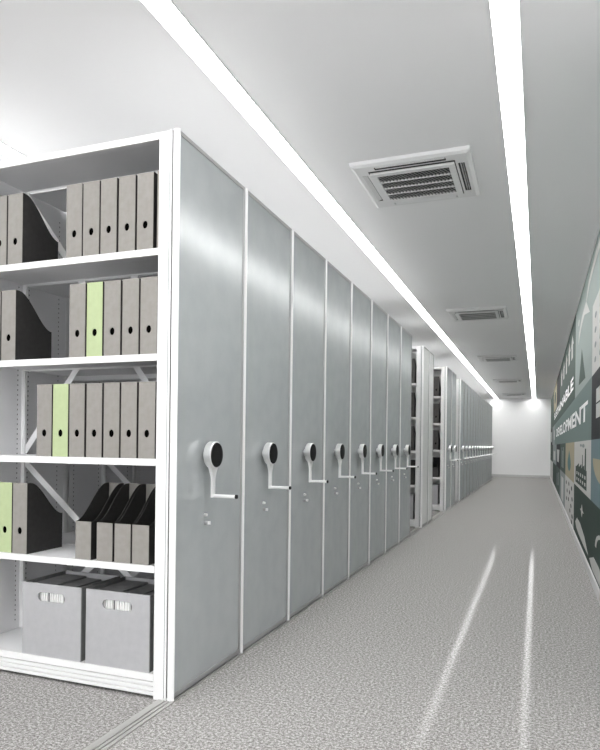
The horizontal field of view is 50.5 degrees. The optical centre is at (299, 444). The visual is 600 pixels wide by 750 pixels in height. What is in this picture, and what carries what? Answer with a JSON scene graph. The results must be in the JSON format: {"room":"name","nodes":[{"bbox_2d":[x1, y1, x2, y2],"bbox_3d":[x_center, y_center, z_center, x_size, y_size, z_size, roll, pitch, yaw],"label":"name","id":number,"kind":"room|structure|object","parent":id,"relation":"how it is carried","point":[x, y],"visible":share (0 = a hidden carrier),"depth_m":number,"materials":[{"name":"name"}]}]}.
{"room":"archive storage room","nodes":[
{"label":"archive storage room","id":0,"kind":"room"},
{"bbox_2d":[0,0,599,398],"bbox_3d":[1.444,-1.633,9.823,5.194,0.100,25.200,1,0,20],"label":"ceiling","id":1,"kind":"structure","parent":0,"point":[344,82],"depth_m":3.11,"materials":[{"name":"white paint"}]},
{"bbox_2d":[0,141,26,159],"bbox_3d":[0.828,-1.587,10.053,0.106,0.007,24.948,1,0,20],"label":"light strip","id":2,"kind":"object","parent":1,"relation":"attached to","point":[7,151],"visible":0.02,"depth_m":3.52,"materials":[{"name":"white plastic"}]},
{"bbox_2d":[139,0,497,398],"bbox_3d":[2.186,-1.571,9.545,0.106,0.007,24.948,1,0,20],"label":"light strip","id":3,"kind":"object","parent":1,"relation":"attached to","point":[165,12],"visible":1,"depth_m":3.22,"materials":[{"name":"white plastic"}]},
{"bbox_2d":[349,145,480,207],"bbox_3d":[0.707,-1.572,3.815,0.670,0.040,0.670,1,0,20],"label":"air conditioner","id":4,"kind":"object","parent":1,"relation":"attached to","point":[450,173],"visible":1,"depth_m":3.71,"materials":[{"name":"white plastic"}]},
{"bbox_2d":[377,168,455,199],"bbox_3d":[0.707,-1.559,3.815,0.412,0.012,0.372,1,0,20],"label":"grille","id":5,"kind":"object","parent":4,"relation":"attached to","point":[432,182],"depth_m":3.81,"materials":[{"name":"white"}]},
{"bbox_2d":[446,306,507,321],"bbox_3d":[2.143,-1.555,7.661,0.670,0.040,0.670,1,0,20],"label":"air conditioner","id":6,"kind":"object","parent":1,"relation":"attached to","point":[495,312],"visible":1,"depth_m":7.53,"materials":[{"name":"white plastic"}]},
{"bbox_2d":[460,312,496,319],"bbox_3d":[2.143,-1.542,7.661,0.412,0.012,0.372,1,0,20],"label":"grille","id":7,"kind":"object","parent":6,"relation":"attached to","point":[485,315],"depth_m":7.66,"materials":[{"name":"white"}]},
{"bbox_2d":[477,355,517,361],"bbox_3d":[3.571,-1.538,11.483,0.670,0.040,0.670,1,0,20],"label":"air conditioner","id":8,"kind":"object","parent":1,"relation":"attached to","point":[492,358],"visible":1,"depth_m":11.31,"materials":[{"name":"white plastic"}]},
{"bbox_2d":[486,358,509,360],"bbox_3d":[3.571,-1.526,11.483,0.412,0.012,0.372,1,0,20],"label":"grille","id":9,"kind":"object","parent":8,"relation":"attached to","point":[487,359],"depth_m":11.44,"materials":[{"name":"white metal"}]},
{"bbox_2d":[493,378,522,382],"bbox_3d":[5.006,-1.522,15.323,0.670,0.040,0.670,1,0,20],"label":"air conditioner","id":10,"kind":"object","parent":1,"relation":"attached to","point":[516,379],"visible":1,"depth_m":15.18,"materials":[{"name":"white plastic"}]},
{"bbox_2d":[488,0,535,397],"bbox_3d":[3.291,-1.558,9.132,0.106,0.007,24.948,1,0,20],"label":"light strip","id":11,"kind":"object","parent":1,"relation":"attached to","point":[505,15],"visible":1,"depth_m":3.19,"materials":[{"name":"white plastic"}]},
{"bbox_2d":[502,393,525,395],"bbox_3d":[6.475,-1.504,19.258,0.670,0.040,0.670,1,0,20],"label":"air conditioner","id":12,"kind":"object","parent":1,"relation":"attached to","point":[504,394],"visible":1,"depth_m":19.06,"materials":[{"name":"white plastic"}]},
{"bbox_2d":[0,476,599,749],"bbox_3d":[1.412,1.067,9.823,5.194,0.100,25.200,1,0,20],"label":"floor","id":13,"kind":"structure","parent":0,"point":[480,629],"depth_m":2.84,"materials":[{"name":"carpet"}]},
{"bbox_2d":[0,128,244,701],"bbox_3d":[-1.269,-0.120,3.062,2.202,2.211,0.600,1,0,20],"label":"shelving","id":14,"kind":"object","parent":13,"relation":"on","point":[198,261],"visible":0.83,"depth_m":2.71,"materials":[{"name":"white metal"}]},
{"bbox_2d":[0,291,1,360],"bbox_3d":[-1.299,-0.513,2.875,0.079,0.302,0.216,1,0,20],"label":"magazine file","id":15,"kind":"object","parent":14,"relation":"on","point":[0,291],"visible":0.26,"depth_m":2.76,"materials":[{"name":"black cardboard"}]},
{"bbox_2d":[0,195,7,264],"bbox_3d":[-1.267,-0.924,2.865,0.081,0.302,0.216,1,0,20],"label":"magazine file","id":16,"kind":"object","parent":14,"relation":"on","point":[3,199],"visible":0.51,"depth_m":2.75,"materials":[{"name":"black cardboard"}]},
{"bbox_2d":[0,482,14,552],"bbox_3d":[-1.237,0.316,2.848,0.078,0.302,0.216,1,0,20],"label":"magazine file","id":17,"kind":"object","parent":14,"relation":"on","point":[6,488],"visible":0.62,"depth_m":2.74,"materials":[{"name":"green cardboard"}]},
{"bbox_2d":[1,290,51,360],"bbox_3d":[-1.219,-0.512,2.845,0.079,0.302,0.216,1,0,20],"label":"magazine file","id":18,"kind":"object","parent":14,"relation":"on","point":[24,336],"visible":0.98,"depth_m":2.76,"materials":[{"name":"black cardboard"}]},
{"bbox_2d":[8,193,57,264],"bbox_3d":[-1.185,-0.923,2.834,0.081,0.302,0.216,1,0,20],"label":"magazine file","id":19,"kind":"object","parent":14,"relation":"on","point":[30,239],"visible":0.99,"depth_m":2.75,"materials":[{"name":"black cardboard"}]},
{"bbox_2d":[12,482,61,553],"bbox_3d":[-1.159,0.317,2.819,0.078,0.302,0.216,1,0,20],"label":"magazine file","id":20,"kind":"object","parent":14,"relation":"on","point":[37,526],"visible":1,"depth_m":2.74,"materials":[{"name":"black cardboard"}]},
{"bbox_2d":[37,384,52,455],"bbox_3d":[-1.037,-0.100,2.775,0.078,0.302,0.216,1,0,20],"label":"magazine file","id":21,"kind":"object","parent":14,"relation":"on","point":[44,391],"visible":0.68,"depth_m":2.67,"materials":[{"name":"black cardboard"}]},
{"bbox_2d":[52,384,69,456],"bbox_3d":[-0.958,-0.099,2.746,0.079,0.302,0.216,1,0,20],"label":"magazine file","id":22,"kind":"object","parent":14,"relation":"on","point":[61,392],"visible":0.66,"depth_m":2.64,"materials":[{"name":"green cardboard"}]},
{"bbox_2d":[22,570,119,661],"bbox_3d":[-0.994,0.739,2.781,0.304,0.303,0.262,1,0,20],"label":"box","id":23,"kind":"object","parent":14,"relation":"on","point":[49,629],"visible":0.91,"depth_m":2.66,"materials":[{"name":"grey cardboard"}]},
{"bbox_2d":[34,574,85,600],"bbox_3d":[-1.071,0.742,2.809,0.116,0.284,0.238,1,0,20],"label":"document folder","id":24,"kind":"object","parent":23,"relation":"in","point":[65,578],"visible":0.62,"depth_m":2.80,"materials":[{"name":"white paper"}]},
{"bbox_2d":[49,578,100,602],"bbox_3d":[-0.978,0.747,2.775,0.081,0.276,0.238,1,0,20],"label":"document folder","id":25,"kind":"object","parent":23,"relation":"in","point":[59,598],"visible":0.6,"depth_m":2.74,"materials":[{"name":"white paper"}]},
{"bbox_2d":[66,183,83,257],"bbox_3d":[-0.893,-0.920,2.725,0.080,0.302,0.216,1,0,20],"label":"magazine file","id":26,"kind":"object","parent":14,"relation":"on","point":[74,214],"visible":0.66,"depth_m":2.62,"materials":[{"name":"black cardboard"}]},
{"bbox_2d":[69,283,86,356],"bbox_3d":[-0.878,-0.508,2.718,0.081,0.302,0.216,1,0,20],"label":"magazine file","id":27,"kind":"object","parent":14,"relation":"on","point":[78,292],"visible":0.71,"depth_m":2.62,"materials":[{"name":"black"}]},
{"bbox_2d":[69,383,86,456],"bbox_3d":[-0.879,-0.098,2.716,0.077,0.302,0.216,1,0,20],"label":"magazine file","id":28,"kind":"object","parent":14,"relation":"on","point":[78,391],"visible":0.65,"depth_m":2.61,"materials":[{"name":"black cardboard"}]},
{"bbox_2d":[83,180,100,255],"bbox_3d":[-0.813,-0.919,2.695,0.081,0.302,0.216,1,0,20],"label":"magazine file","id":29,"kind":"object","parent":14,"relation":"on","point":[92,190],"visible":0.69,"depth_m":2.59,"materials":[{"name":"black cardboard"}]},
{"bbox_2d":[86,383,103,457],"bbox_3d":[-0.798,-0.097,2.686,0.077,0.302,0.216,1,0,20],"label":"magazine file","id":30,"kind":"object","parent":14,"relation":"on","point":[94,413],"visible":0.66,"depth_m":2.58,"materials":[{"name":"black cardboard"}]},
{"bbox_2d":[86,281,103,356],"bbox_3d":[-0.797,-0.507,2.687,0.078,0.302,0.216,1,0,20],"label":"magazine file","id":31,"kind":"object","parent":14,"relation":"on","point":[94,344],"visible":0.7,"depth_m":2.58,"materials":[{"name":"green cardboard"}]},
{"bbox_2d":[75,482,123,559],"bbox_3d":[-0.848,0.321,2.703,0.078,0.302,0.216,1,0,20],"label":"magazine file","id":32,"kind":"object","parent":14,"relation":"on","point":[86,526],"visible":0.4,"depth_m":2.62,"materials":[{"name":"grey cardboard"}]},
{"bbox_2d":[100,177,118,253],"bbox_3d":[-0.733,-0.918,2.665,0.078,0.302,0.216,1,0,20],"label":"magazine file","id":33,"kind":"object","parent":14,"relation":"on","point":[109,187],"visible":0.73,"depth_m":2.56,"materials":[{"name":"black cardboard"}]},
{"bbox_2d":[103,382,120,457],"bbox_3d":[-0.719,-0.096,2.657,0.076,0.302,0.216,1,0,20],"label":"magazine file","id":34,"kind":"object","parent":14,"relation":"on","point":[112,391],"visible":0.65,"depth_m":2.55,"materials":[{"name":"black"}]},
{"bbox_2d":[104,280,122,355],"bbox_3d":[-0.716,-0.506,2.657,0.080,0.302,0.216,1,0,20],"label":"magazine file","id":35,"kind":"object","parent":14,"relation":"on","point":[113,290],"visible":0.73,"depth_m":2.56,"materials":[{"name":"black cardboard"}]},
{"bbox_2d":[96,483,141,561],"bbox_3d":[-0.749,0.322,2.666,0.077,0.302,0.216,1,0,20],"label":"magazine file","id":36,"kind":"object","parent":14,"relation":"on","point":[106,525],"visible":0.38,"depth_m":2.60,"materials":[{"name":"grey cardboard"}]},
{"bbox_2d":[85,576,154,672],"bbox_3d":[-0.686,0.743,2.666,0.304,0.303,0.262,1,0,20],"label":"box","id":37,"kind":"object","parent":14,"relation":"on","point":[120,639],"visible":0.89,"depth_m":2.54,"materials":[{"name":"grey cardboard"}]},
{"bbox_2d":[98,580,147,608],"bbox_3d":[-0.763,0.745,2.694,0.116,0.284,0.238,1,0,20],"label":"document folder","id":38,"kind":"object","parent":37,"relation":"in","point":[126,585],"visible":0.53,"depth_m":2.68,"materials":[{"name":"white paper"}]},
{"bbox_2d":[114,584,153,610],"bbox_3d":[-0.669,0.750,2.659,0.081,0.276,0.238,1,0,20],"label":"document folder","id":39,"kind":"object","parent":37,"relation":"in","point":[118,605],"visible":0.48,"depth_m":2.61,"materials":[{"name":"white paper"}]},
{"bbox_2d":[118,174,137,251],"bbox_3d":[-0.651,-0.917,2.635,0.079,0.302,0.216,1,0,20],"label":"magazine file","id":40,"kind":"object","parent":14,"relation":"on","point":[127,232],"visible":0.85,"depth_m":2.53,"materials":[{"name":"black cardboard"}]},
{"bbox_2d":[120,382,138,457],"bbox_3d":[-0.642,-0.095,2.628,0.075,0.302,0.216,1,0,20],"label":"magazine file","id":41,"kind":"object","parent":14,"relation":"on","point":[129,390],"visible":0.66,"depth_m":2.52,"materials":[{"name":"black cardboard"}]},
{"bbox_2d":[122,278,140,354],"bbox_3d":[-0.635,-0.505,2.627,0.078,0.302,0.216,1,0,20],"label":"magazine file","id":42,"kind":"object","parent":14,"relation":"on","point":[131,302],"visible":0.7,"depth_m":2.52,"materials":[{"name":"black cardboard"}]},
{"bbox_2d":[114,484,155,563],"bbox_3d":[-0.668,0.323,2.636,0.077,0.302,0.216,1,0,20],"label":"magazine file","id":43,"kind":"object","parent":14,"relation":"on","point":[122,538],"visible":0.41,"depth_m":2.56,"materials":[{"name":"grey cardboard"}]},
{"bbox_2d":[132,489,155,564],"bbox_3d":[-0.589,0.324,2.606,0.078,0.302,0.216,1,0,20],"label":"magazine file","id":44,"kind":"object","parent":14,"relation":"on","point":[143,530],"visible":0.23,"depth_m":2.51,"materials":[{"name":"grey cardboard"}]},
{"bbox_2d":[137,171,157,249],"bbox_3d":[-0.571,-0.916,2.605,0.076,0.302,0.216,1,0,20],"label":"magazine file","id":45,"kind":"object","parent":14,"relation":"on","point":[146,182],"visible":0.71,"depth_m":2.50,"materials":[{"name":"black"}]},
{"bbox_2d":[138,381,156,458],"bbox_3d":[-0.563,-0.094,2.598,0.077,0.302,0.216,1,0,20],"label":"magazine file","id":46,"kind":"object","parent":14,"relation":"on","point":[146,423],"visible":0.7,"depth_m":2.50,"materials":[{"name":"black cardboard"}]},
{"bbox_2d":[140,276,157,353],"bbox_3d":[-0.555,-0.504,2.597,0.078,0.302,0.216,1,0,20],"label":"magazine file","id":47,"kind":"object","parent":14,"relation":"on","point":[149,285],"visible":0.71,"depth_m":2.50,"materials":[{"name":"black cardboard"}]},
{"bbox_2d":[157,171,158,247],"bbox_3d":[-0.495,-0.915,2.579,0.055,0.302,0.216,1,0,20],"label":"magazine file","id":48,"kind":"object","parent":14,"relation":"on","point":[158,171],"visible":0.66,"depth_m":2.48,"materials":[{"name":"black cardboard"}]},
{"bbox_2d":[67,188,291,652],"bbox_3d":[-1.056,-0.118,3.633,2.202,2.211,0.600,1,0,20],"label":"shelving","id":49,"kind":"object","parent":13,"relation":"on","point":[268,240],"visible":0.41,"depth_m":3.29,"materials":[{"name":"white metal"}]},
{"bbox_2d":[135,229,328,620],"bbox_3d":[-0.843,-0.115,4.203,2.202,2.211,0.600,1,0,20],"label":"shelving","id":50,"kind":"object","parent":13,"relation":"on","point":[308,276],"visible":0.3,"depth_m":3.85,"materials":[{"name":"white metal"}]},
{"bbox_2d":[83,478,492,749],"bbox_3d":[1.870,1.020,8.851,0.068,0.004,23.300,1,0,20],"label":"rail","id":51,"kind":"object","parent":13,"relation":"on","point":[108,740],"visible":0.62,"depth_m":2.41,"materials":[{"name":"silver metal"}]},
{"bbox_2d":[321,259,355,596],"bbox_3d":[-0.630,-0.113,4.774,2.202,2.211,0.600,1,0,20],"label":"shelving","id":52,"kind":"object","parent":13,"relation":"on","point":[338,286],"visible":0.32,"depth_m":4.41,"materials":[{"name":"white metal"}]},
{"bbox_2d":[347,282,376,578],"bbox_3d":[-0.417,-0.110,5.344,2.202,2.211,0.600,1,0,20],"label":"shelving","id":53,"kind":"object","parent":13,"relation":"on","point":[360,362],"visible":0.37,"depth_m":4.98,"materials":[{"name":"white metal"}]},
{"bbox_2d":[367,300,393,564],"bbox_3d":[-0.204,-0.108,5.915,2.202,2.211,0.600,1,0,20],"label":"shelving","id":54,"kind":"object","parent":13,"relation":"on","point":[379,317],"visible":0.25,"depth_m":5.55,"materials":[{"name":"white metal"}]},
{"bbox_2d":[385,314,406,552],"bbox_3d":[0.009,-0.105,6.485,2.202,2.211,0.600,1,0,20],"label":"shelving","id":55,"kind":"object","parent":13,"relation":"on","point":[394,329],"visible":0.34,"depth_m":6.13,"materials":[{"name":"white metal"}]},
{"bbox_2d":[398,326,418,543],"bbox_3d":[0.222,-0.103,7.056,2.202,2.211,0.600,1,0,20],"label":"shelving","id":56,"kind":"object","parent":13,"relation":"on","point":[406,337],"visible":0.24,"depth_m":6.71,"materials":[{"name":"white metal"}]},
{"bbox_2d":[410,346,429,527],"bbox_3d":[1.068,-0.093,8.104,1.066,2.211,0.447,1,0,20],"label":"shelving","id":57,"kind":"object","parent":13,"relation":"on","point":[421,387],"visible":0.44,"depth_m":7.74,"materials":[{"name":"white metal"}]},
{"bbox_2d":[410,493,414,518],"bbox_3d":[1.282,0.766,7.937,0.304,0.303,0.262,1,0,20],"label":"box","id":58,"kind":"object","parent":57,"relation":"on","point":[412,495],"visible":0.16,"depth_m":7.77,"materials":[{"name":"grey cardboard"}]},
{"bbox_2d":[410,460,414,484],"bbox_3d":[1.384,0.347,7.876,0.079,0.302,0.216,1,0,20],"label":"magazine file","id":59,"kind":"object","parent":57,"relation":"on","point":[412,476],"visible":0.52,"depth_m":7.83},
{"bbox_2d":[411,392,415,416],"bbox_3d":[1.393,-0.481,7.876,0.079,0.302,0.216,1,0,20],"label":"magazine file","id":60,"kind":"object","parent":57,"relation":"on","point":[413,396],"visible":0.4,"depth_m":7.77,"materials":[{"name":"black"}]},
{"bbox_2d":[411,426,415,450],"bbox_3d":[1.389,-0.071,7.876,0.079,0.302,0.216,1,0,20],"label":"magazine file","id":61,"kind":"object","parent":57,"relation":"on","point":[413,432],"visible":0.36,"depth_m":7.77,"materials":[{"name":"black"}]},
{"bbox_2d":[412,359,416,382],"bbox_3d":[1.398,-0.893,7.876,0.079,0.302,0.216,1,0,20],"label":"magazine file","id":62,"kind":"object","parent":57,"relation":"on","point":[414,367],"visible":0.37,"depth_m":7.77,"materials":[{"name":"black"}]},
{"bbox_2d":[412,352,433,523],"bbox_3d":[1.214,-0.091,8.494,1.066,2.211,0.369,1,0,20],"label":"shelving","id":63,"kind":"object","parent":13,"relation":"on","point":[431,356],"visible":0.2,"depth_m":8.33,"materials":[{"name":"white metal"}]},
{"bbox_2d":[432,366,457,510],"bbox_3d":[1.433,-0.089,10.298,2.202,2.211,0.600,1,0,20],"label":"shelving","id":64,"kind":"object","parent":13,"relation":"on","point":[445,374],"visible":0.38,"depth_m":9.74,"materials":[{"name":"white metal"}]},
{"bbox_2d":[432,484,439,504],"bbox_3d":[2.010,0.775,9.913,0.304,0.303,0.262,1,0,20],"label":"box","id":65,"kind":"object","parent":64,"relation":"on","point":[436,487],"visible":0.4,"depth_m":9.76,"materials":[{"name":"grey cardboard"}]},
{"bbox_2d":[433,430,439,449],"bbox_3d":[2.116,-0.063,9.852,0.079,0.302,0.216,1,0,20],"label":"magazine file","id":66,"kind":"object","parent":64,"relation":"on","point":[436,438],"visible":0.96,"depth_m":9.76,"materials":[{"name":"black"}]},
{"bbox_2d":[433,457,439,476],"bbox_3d":[2.111,0.355,9.852,0.079,0.302,0.216,1,0,20],"label":"magazine file","id":67,"kind":"object","parent":64,"relation":"on","point":[436,466],"visible":0.92,"depth_m":9.85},
{"bbox_2d":[433,403,440,422],"bbox_3d":[2.121,-0.473,9.852,0.079,0.302,0.216,1,0,20],"label":"magazine file","id":68,"kind":"object","parent":64,"relation":"on","point":[436,408],"visible":0.97,"depth_m":9.75,"materials":[{"name":"black"}]},
{"bbox_2d":[434,376,440,395],"bbox_3d":[2.126,-0.885,9.852,0.079,0.302,0.216,1,0,20],"label":"magazine file","id":69,"kind":"object","parent":64,"relation":"on","point":[437,388],"visible":0.88,"depth_m":9.76,"materials":[{"name":"black"}]},
{"bbox_2d":[450,371,461,507],"bbox_3d":[1.646,-0.086,10.868,2.202,2.211,0.600,1,0,20],"label":"shelving","id":70,"kind":"object","parent":13,"relation":"on","point":[453,405],"visible":0.23,"depth_m":10.53,"materials":[{"name":"white metal"}]},
{"bbox_2d":[455,379,469,501],"bbox_3d":[2.085,-0.081,12.042,2.202,2.211,0.600,1,0,20],"label":"shelving","id":71,"kind":"object","parent":13,"relation":"on","point":[459,382],"visible":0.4,"depth_m":11.45,"materials":[{"name":"white metal"}]},
{"bbox_2d":[463,382,472,497],"bbox_3d":[2.298,-0.079,12.613,2.202,2.211,0.600,1,0,20],"label":"shelving","id":72,"kind":"object","parent":13,"relation":"on","point":[465,384],"visible":0.2,"depth_m":12.27,"materials":[{"name":"silver metal"}]},
{"bbox_2d":[466,386,475,496],"bbox_3d":[2.511,-0.076,13.183,2.202,2.211,0.600,1,0,20],"label":"shelving","id":73,"kind":"object","parent":13,"relation":"on","point":[469,387],"visible":0.23,"depth_m":12.88,"materials":[{"name":"silver metal"}]},
{"bbox_2d":[470,388,477,492],"bbox_3d":[2.724,-0.074,13.754,2.202,2.211,0.600,1,0,20],"label":"shelving","id":74,"kind":"object","parent":13,"relation":"on","point":[472,390],"visible":0.19,"depth_m":13.43,"materials":[{"name":"silver metal"}]},
{"bbox_2d":[472,391,480,491],"bbox_3d":[2.937,-0.071,14.324,2.202,2.211,0.600,1,0,20],"label":"shelving","id":75,"kind":"object","parent":13,"relation":"on","point":[474,394],"visible":0.14,"depth_m":13.99,"materials":[{"name":"silver metal"}]},
{"bbox_2d":[475,393,478,489],"bbox_3d":[3.150,-0.069,14.895,2.202,2.211,0.600,1,0,20],"label":"shelving","id":76,"kind":"object","parent":13,"relation":"on","point":[476,444],"visible":0.16,"depth_m":14.61,"materials":[{"name":"silver metal"}]},
{"bbox_2d":[477,394,484,488],"bbox_3d":[3.363,-0.066,15.465,2.202,2.211,0.600,1,0,20],"label":"shelving","id":77,"kind":"object","parent":13,"relation":"on","point":[479,396],"visible":0.19,"depth_m":15.15,"materials":[{"name":"silver metal"}]},
{"bbox_2d":[480,397,486,485],"bbox_3d":[3.576,-0.064,16.036,2.202,2.211,0.600,1,0,20],"label":"shelving","id":78,"kind":"object","parent":13,"relation":"on","point":[481,411],"visible":0.17,"depth_m":15.74,"materials":[{"name":"silver metal"}]},
{"bbox_2d":[482,399,484,484],"bbox_3d":[3.790,-0.061,16.606,2.202,2.211,0.600,1,0,20],"label":"shelving","id":79,"kind":"object","parent":13,"relation":"on","point":[483,399],"visible":0.09,"depth_m":16.30,"materials":[{"name":"silver metal"}]},
{"bbox_2d":[483,401,490,484],"bbox_3d":[4.003,-0.059,17.177,2.202,2.211,0.600,1,0,20],"label":"shelving","id":80,"kind":"object","parent":13,"relation":"on","point":[485,401],"visible":0.15,"depth_m":16.87,"materials":[{"name":"silver metal"}]},
{"bbox_2d":[485,401,491,482],"bbox_3d":[4.216,-0.056,17.747,2.202,2.211,0.600,1,0,20],"label":"shelving","id":81,"kind":"object","parent":13,"relation":"on","point":[486,401],"visible":0.09,"depth_m":17.44,"materials":[{"name":"silver metal"}]},
{"bbox_2d":[487,403,493,481],"bbox_3d":[4.429,-0.054,18.318,2.202,2.211,0.600,1,0,20],"label":"shelving","id":82,"kind":"object","parent":13,"relation":"on","point":[488,451],"visible":0.12,"depth_m":18.01,"materials":[{"name":"silver metal"}]},
{"bbox_2d":[489,405,491,479],"bbox_3d":[4.642,-0.051,18.888,2.202,2.211,0.600,1,0,20],"label":"shelving","id":83,"kind":"object","parent":13,"relation":"on","point":[490,405],"visible":0.09,"depth_m":18.59,"materials":[{"name":"silver metal"}]},
{"bbox_2d":[490,406,492,478],"bbox_3d":[4.855,-0.049,19.459,2.202,2.211,0.600,1,0,20],"label":"shelving","id":84,"kind":"object","parent":13,"relation":"on","point":[491,452],"visible":0.12,"depth_m":19.17,"materials":[{"name":"silver metal"}]},
{"bbox_2d":[484,398,550,475],"bbox_3d":[5.819,-0.232,21.579,4.994,2.600,0.100,1,0,20],"label":"wall","id":85,"kind":"structure","parent":0,"point":[521,427],"depth_m":20.97,"materials":[{"name":"white paint"}]},
{"bbox_2d":[492,474,549,477],"bbox_3d":[5.778,1.031,21.528,4.980,0.074,0.014,1,0,20],"label":"baseboard","id":86,"kind":"structure","parent":85,"relation":"attached to","point":[500,475],"depth_m":20.96,"materials":[{"name":"grey"}]},
{"bbox_2d":[551,223,599,397],"bbox_3d":[3.813,-0.255,8.931,0.100,2.600,25.200,1,0,20],"label":"wall","id":87,"kind":"structure","parent":0,"point":[599,223],"depth_m":6.25,"materials":[{"name":"white paint"}]},
{"bbox_2d":[550,476,599,603],"bbox_3d":[3.745,1.007,8.951,0.014,0.074,25.000,1,0,20],"label":"baseboard","id":88,"kind":"structure","parent":87,"relation":"attached to","point":[595,586],"depth_m":5.61,"materials":[{"name":"grey"}]},
{"bbox_2d":[550,226,599,588],"bbox_3d":[4.703,-0.251,11.470,0.010,2.465,19.580,1,0,20],"label":"wall mural","id":89,"kind":"object","parent":87,"relation":"attached to","point":[575,400],"visible":1,"depth_m":5.99,"materials":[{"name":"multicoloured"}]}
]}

